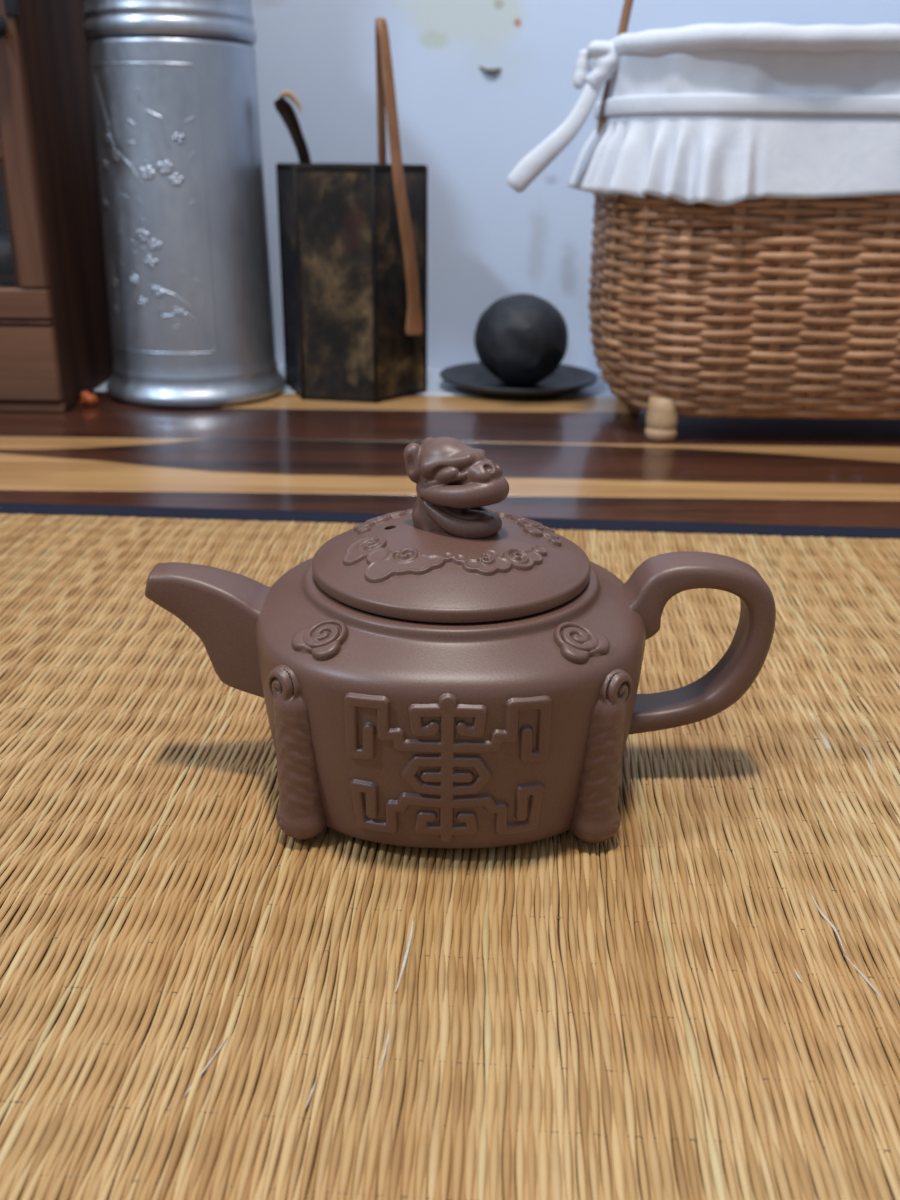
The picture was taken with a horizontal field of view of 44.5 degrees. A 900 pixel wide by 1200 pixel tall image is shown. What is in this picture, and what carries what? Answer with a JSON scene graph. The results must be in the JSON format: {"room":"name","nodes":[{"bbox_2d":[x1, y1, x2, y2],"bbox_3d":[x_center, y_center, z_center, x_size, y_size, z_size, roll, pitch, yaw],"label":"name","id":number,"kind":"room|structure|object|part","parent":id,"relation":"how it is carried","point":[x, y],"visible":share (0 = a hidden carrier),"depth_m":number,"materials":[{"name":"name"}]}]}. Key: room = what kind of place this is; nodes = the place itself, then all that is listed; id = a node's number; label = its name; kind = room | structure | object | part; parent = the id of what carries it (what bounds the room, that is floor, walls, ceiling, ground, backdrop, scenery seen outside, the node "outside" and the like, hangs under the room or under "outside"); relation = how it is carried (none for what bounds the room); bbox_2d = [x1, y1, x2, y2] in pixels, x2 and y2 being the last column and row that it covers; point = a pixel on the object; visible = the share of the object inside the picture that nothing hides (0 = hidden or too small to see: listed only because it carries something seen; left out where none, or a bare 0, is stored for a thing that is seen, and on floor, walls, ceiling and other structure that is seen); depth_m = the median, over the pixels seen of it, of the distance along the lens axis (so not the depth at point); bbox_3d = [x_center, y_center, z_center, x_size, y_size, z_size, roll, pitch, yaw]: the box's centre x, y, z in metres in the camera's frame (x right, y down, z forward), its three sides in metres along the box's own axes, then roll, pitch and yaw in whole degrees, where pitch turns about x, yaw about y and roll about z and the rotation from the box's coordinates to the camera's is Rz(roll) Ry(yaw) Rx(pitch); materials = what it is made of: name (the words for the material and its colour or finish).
{"room":"living room","nodes":[
{"label":"living room","id":0,"kind":"room"},
{"bbox_2d":[0,391,899,527],"bbox_3d":[-0.001,0.082,0.335,2.600,0.030,1.560,1,22,0],"label":"floor","id":1,"kind":"structure","parent":0,"point":[593,458],"depth_m":0.73,"materials":[{"name":"brown wood"}]},
{"bbox_2d":[0,0,113,412],"bbox_3d":[-0.484,-0.451,0.822,0.400,0.584,0.236,1,22,0],"label":"base cabinet","id":2,"kind":"object","parent":1,"relation":"on","point":[56,341],"visible":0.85,"depth_m":0.83,"materials":[{"name":"brown wood"}]},
{"bbox_3d":[-0.303,-0.383,0.734,0.016,0.016,0.023,1,22,0],"label":"knob","id":3,"kind":"part","parent":2,"relation":"part of","materials":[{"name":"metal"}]},
{"bbox_3d":[-0.480,-0.438,0.735,0.336,0.442,0.002,1,22,0],"label":"glass pane","id":4,"kind":"part","parent":2,"relation":"part of","materials":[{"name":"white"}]},
{"bbox_3d":[-0.472,-0.224,0.821,0.351,0.022,0.018,1,22,0],"label":"rail","id":5,"kind":"part","parent":2,"relation":"part of","materials":[{"name":"brown wood"}]},
{"bbox_3d":[-0.484,-0.210,0.824,0.376,0.004,0.018,1,22,0],"label":"drawer moulding","id":6,"kind":"part","parent":2,"relation":"part of","materials":[{"name":"brown wood"}]},
{"bbox_3d":[-0.484,-0.183,0.837,0.376,0.056,0.019,1,22,0],"label":"drawer","id":7,"kind":"part","parent":2,"relation":"part of","materials":[{"name":"brown wood"}]},
{"bbox_3d":[-0.305,-0.411,0.756,0.026,0.562,0.030,1,22,0],"label":"corner post","id":8,"kind":"part","parent":2,"relation":"part of","materials":[{"name":"brown wood"}]},
{"bbox_2d":[80,391,97,405],"bbox_3d":[-0.285,-0.159,0.869,0.014,0.011,0.012,1,22,0],"label":"scrap","id":9,"kind":"object","parent":1,"relation":"on","point":[88,399],"visible":1,"depth_m":0.87,"materials":[{"name":"orange"}]},
{"bbox_2d":[83,0,285,406],"bbox_3d":[-0.211,-0.350,0.859,0.148,0.372,0.148,1,22,0],"label":"tea canister","id":10,"kind":"object","parent":1,"relation":"on","point":[173,83],"visible":1,"depth_m":0.82,"materials":[{"name":"grey metal"}]},
{"bbox_3d":[-0.209,-0.472,0.810,0.127,0.110,0.127,1,22,0],"label":"lid","id":11,"kind":"part","parent":10,"relation":"part of","materials":[{"name":"grey metal"}]},
{"bbox_2d":[276,163,427,403],"bbox_3d":[-0.080,-0.265,0.911,0.123,0.180,0.117,1,22,0],"label":"holder","id":12,"kind":"object","parent":1,"relation":"on","point":[344,286],"visible":0.94,"depth_m":0.87,"materials":[{"name":"paint"}]},
{"bbox_3d":[-0.127,-0.259,0.894,0.005,0.174,0.059,-7,23,-19],"label":"panel","id":13,"kind":"part","parent":12,"relation":"part of","materials":[{"name":"paint"}]},
{"bbox_2d":[274,90,310,163],"bbox_3d":[-0.116,-0.314,0.880,0.043,0.171,0.015,-13,26,-31],"label":"scoop","id":14,"kind":"object","parent":12,"relation":"in","point":[283,107],"visible":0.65,"depth_m":0.85,"materials":[{"name":"brown wood"}]},
{"bbox_3d":[-0.088,-0.246,0.865,0.059,0.174,0.005,4,22,9],"label":"panel","id":15,"kind":"part","parent":12,"relation":"part of","materials":[{"name":"paint"}]},
{"bbox_2d":[375,18,422,335],"bbox_3d":[-0.045,-0.322,0.850,0.028,0.228,0.047,-17,28,-37],"label":"tongs","id":16,"kind":"object","parent":12,"relation":"hanging from","point":[385,85],"visible":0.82,"depth_m":0.83,"materials":[{"name":"brown wood"}]},
{"bbox_3d":[-0.041,-0.252,0.881,0.005,0.174,0.059,18,28,36],"label":"panel","id":17,"kind":"part","parent":12,"relation":"part of","materials":[{"name":"paint"}]},
{"bbox_2d":[0,503,899,1199],"bbox_3d":[-0.015,0.061,0.343,0.860,0.003,0.578,2,22,3],"label":"mat","id":18,"kind":"object","parent":1,"relation":"on","point":[201,999],"visible":0.66,"depth_m":0.28,"materials":[{"name":"beige wicker"}]},
{"bbox_3d":[-0.023,0.114,0.212,0.840,0.001,0.001,2,22,3],"label":"warp cord","id":19,"kind":"part","parent":18,"relation":"part of","materials":[{"name":"beige fabric"}]},
{"bbox_3d":[-0.003,-0.021,0.547,0.840,0.001,0.001,2,22,3],"label":"warp cord","id":20,"kind":"part","parent":18,"relation":"part of","materials":[{"name":"beige fabric"}]},
{"bbox_3d":[-0.011,0.037,0.403,0.840,0.001,0.001,2,22,3],"label":"warp cord","id":21,"kind":"part","parent":18,"relation":"part of","materials":[{"name":"beige fabric"}]},
{"bbox_3d":[-0.004,-0.008,0.515,0.840,0.001,0.001,2,22,3],"label":"warp cord","id":22,"kind":"part","parent":18,"relation":"part of","materials":[{"name":"beige fabric"}]},
{"bbox_3d":[-0.018,0.076,0.308,0.840,0.001,0.001,2,22,3],"label":"warp cord","id":23,"kind":"part","parent":18,"relation":"part of","materials":[{"name":"beige fabric"}]},
{"bbox_3d":[-0.015,0.057,0.355,0.840,0.001,0.001,2,22,3],"label":"warp cord","id":24,"kind":"part","parent":18,"relation":"part of","materials":[{"name":"beige fabric"}]},
{"bbox_3d":[-0.009,0.024,0.435,0.840,0.001,0.001,2,22,3],"label":"warp cord","id":25,"kind":"part","parent":18,"relation":"part of","materials":[{"name":"beige fabric"}]},
{"bbox_3d":[-0.022,0.108,0.228,0.840,0.001,0.001,2,22,3],"label":"warp cord","id":26,"kind":"part","parent":18,"relation":"part of","materials":[{"name":"beige fabric"}]},
{"bbox_3d":[-0.018,0.082,0.292,0.840,0.001,0.001,2,22,3],"label":"warp cord","id":27,"kind":"part","parent":18,"relation":"part of","materials":[{"name":"beige fabric"}]},
{"bbox_3d":[-0.021,0.102,0.244,0.840,0.001,0.001,2,22,3],"label":"warp cord","id":28,"kind":"part","parent":18,"relation":"part of","materials":[{"name":"beige fabric"}]},
{"bbox_3d":[-0.006,0.005,0.483,0.840,0.001,0.001,2,22,3],"label":"warp cord","id":29,"kind":"part","parent":18,"relation":"part of","materials":[{"name":"beige fabric"}]},
{"bbox_3d":[-0.002,-0.027,0.562,0.840,0.001,0.001,2,22,3],"label":"warp cord","id":30,"kind":"part","parent":18,"relation":"part of","materials":[{"name":"beige fabric"}]},
{"bbox_3d":[-0.020,0.095,0.260,0.840,0.001,0.001,2,22,3],"label":"warp cord","id":31,"kind":"part","parent":18,"relation":"part of","materials":[{"name":"beige fabric"}]},
{"bbox_3d":[-0.019,0.089,0.276,0.840,0.001,0.001,2,22,3],"label":"warp cord","id":32,"kind":"part","parent":18,"relation":"part of","materials":[{"name":"beige fabric"}]},
{"bbox_3d":[-0.013,0.044,0.387,0.840,0.001,0.001,2,22,3],"label":"warp cord","id":33,"kind":"part","parent":18,"relation":"part of","materials":[{"name":"beige fabric"}]},
{"bbox_3d":[-0.017,0.069,0.324,0.840,0.001,0.001,2,22,3],"label":"warp cord","id":34,"kind":"part","parent":18,"relation":"part of","materials":[{"name":"beige fabric"}]},
{"bbox_3d":[-0.011,0.031,0.419,0.840,0.001,0.001,2,22,3],"label":"warp cord","id":35,"kind":"part","parent":18,"relation":"part of","materials":[{"name":"beige fabric"}]},
{"bbox_3d":[-0.009,0.018,0.451,0.840,0.001,0.001,2,22,3],"label":"warp cord","id":36,"kind":"part","parent":18,"relation":"part of","materials":[{"name":"beige fabric"}]},
{"bbox_3d":[-0.007,0.012,0.467,0.840,0.001,0.001,2,22,3],"label":"warp cord","id":37,"kind":"part","parent":18,"relation":"part of","materials":[{"name":"beige fabric"}]},
{"bbox_3d":[-0.015,0.063,0.340,0.840,0.001,0.001,2,22,3],"label":"warp cord","id":38,"kind":"part","parent":18,"relation":"part of","materials":[{"name":"beige fabric"}]},
{"bbox_3d":[-0.005,-0.001,0.499,0.840,0.001,0.001,2,22,3],"label":"warp cord","id":39,"kind":"part","parent":18,"relation":"part of","materials":[{"name":"beige fabric"}]},
{"bbox_3d":[-0.013,0.050,0.371,0.840,0.001,0.001,2,22,3],"label":"warp cord","id":40,"kind":"part","parent":18,"relation":"part of","materials":[{"name":"beige fabric"}]},
{"bbox_3d":[-0.001,-0.033,0.579,0.840,0.001,0.001,2,22,3],"label":"warp cord","id":41,"kind":"part","parent":18,"relation":"part of","materials":[{"name":"beige fabric"}]},
{"bbox_2d":[145,437,775,848],"bbox_3d":[0.004,0.003,0.340,0.149,0.108,0.138,-18,29,-39],"label":"teapot","id":42,"kind":"object","parent":18,"relation":"on","point":[449,670],"visible":1,"depth_m":0.30,"materials":[{"name":"brown ceramic"}]},
{"bbox_3d":[-0.072,0.009,0.343,0.042,0.040,0.026,1,22,0],"label":"spout","id":43,"kind":"part","parent":42,"relation":"part of","materials":[{"name":"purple ceramic"}]},
{"bbox_3d":[0.000,-0.012,0.334,0.084,0.022,0.084,1,22,0],"label":"lid","id":44,"kind":"part","parent":42,"relation":"part of","materials":[{"name":"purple ceramic"}]},
{"bbox_3d":[0.003,-0.032,0.325,0.032,0.032,0.021,14,26,30],"label":"knob","id":45,"kind":"part","parent":42,"relation":"part of","materials":[{"name":"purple ceramic"}]},
{"bbox_3d":[0.075,0.014,0.344,0.049,0.058,0.020,1,22,0],"label":"handle","id":46,"kind":"part","parent":42,"relation":"part of","materials":[{"name":"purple ceramic"}]},
{"bbox_2d":[439,362,597,398],"bbox_3d":[0.059,-0.191,0.956,0.137,0.011,0.137,1,22,0],"label":"saucer","id":47,"kind":"object","parent":1,"relation":"on","point":[473,377],"visible":0.8,"depth_m":0.95,"materials":[{"name":"black ceramic"}]},
{"bbox_2d":[474,293,567,384],"bbox_3d":[0.061,-0.224,0.943,0.080,0.076,0.079,1,22,0],"label":"ball","id":48,"kind":"object","parent":47,"relation":"on","point":[521,339],"visible":1,"depth_m":0.91,"materials":[{"name":"black stone"}]},
{"bbox_2d":[588,0,899,441],"bbox_3d":[0.366,-0.370,0.773,0.525,0.490,0.217,1,22,0],"label":"wicker basket","id":49,"kind":"object","parent":1,"relation":"on","point":[761,381],"visible":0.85,"depth_m":0.74,"materials":[{"name":"brown wicker"}]},
{"bbox_3d":[0.366,-0.450,0.720,0.524,0.303,0.005,1,22,0],"label":"handle","id":50,"kind":"part","parent":49,"relation":"part of","materials":[{"name":"brown wood"}]},
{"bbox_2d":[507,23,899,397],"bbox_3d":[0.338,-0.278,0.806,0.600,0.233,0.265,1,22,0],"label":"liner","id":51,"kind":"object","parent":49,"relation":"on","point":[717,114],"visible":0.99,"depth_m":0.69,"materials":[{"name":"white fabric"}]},
{"bbox_3d":[0.073,-0.321,0.753,0.066,0.081,0.009,-1,22,-4],"label":"cord","id":52,"kind":"part","parent":51,"relation":"part of","materials":[{"name":"white fabric"}]},
{"bbox_2d":[251,0,899,368],"bbox_3d":[0.010,-0.825,0.818,2.600,1.314,0.045,1,22,0],"label":"wall","id":53,"kind":"structure","parent":0,"point":[480,85],"depth_m":0.96,"materials":[{"name":"paint"}]},
{"bbox_2d":[93,365,615,396],"bbox_3d":[0.002,-0.191,0.987,2.600,0.012,0.128,1,22,0],"label":"trim","id":54,"kind":"structure","parent":53,"relation":"attached to","point":[436,385],"depth_m":0.95,"materials":[{"name":"paint"}]}
]}

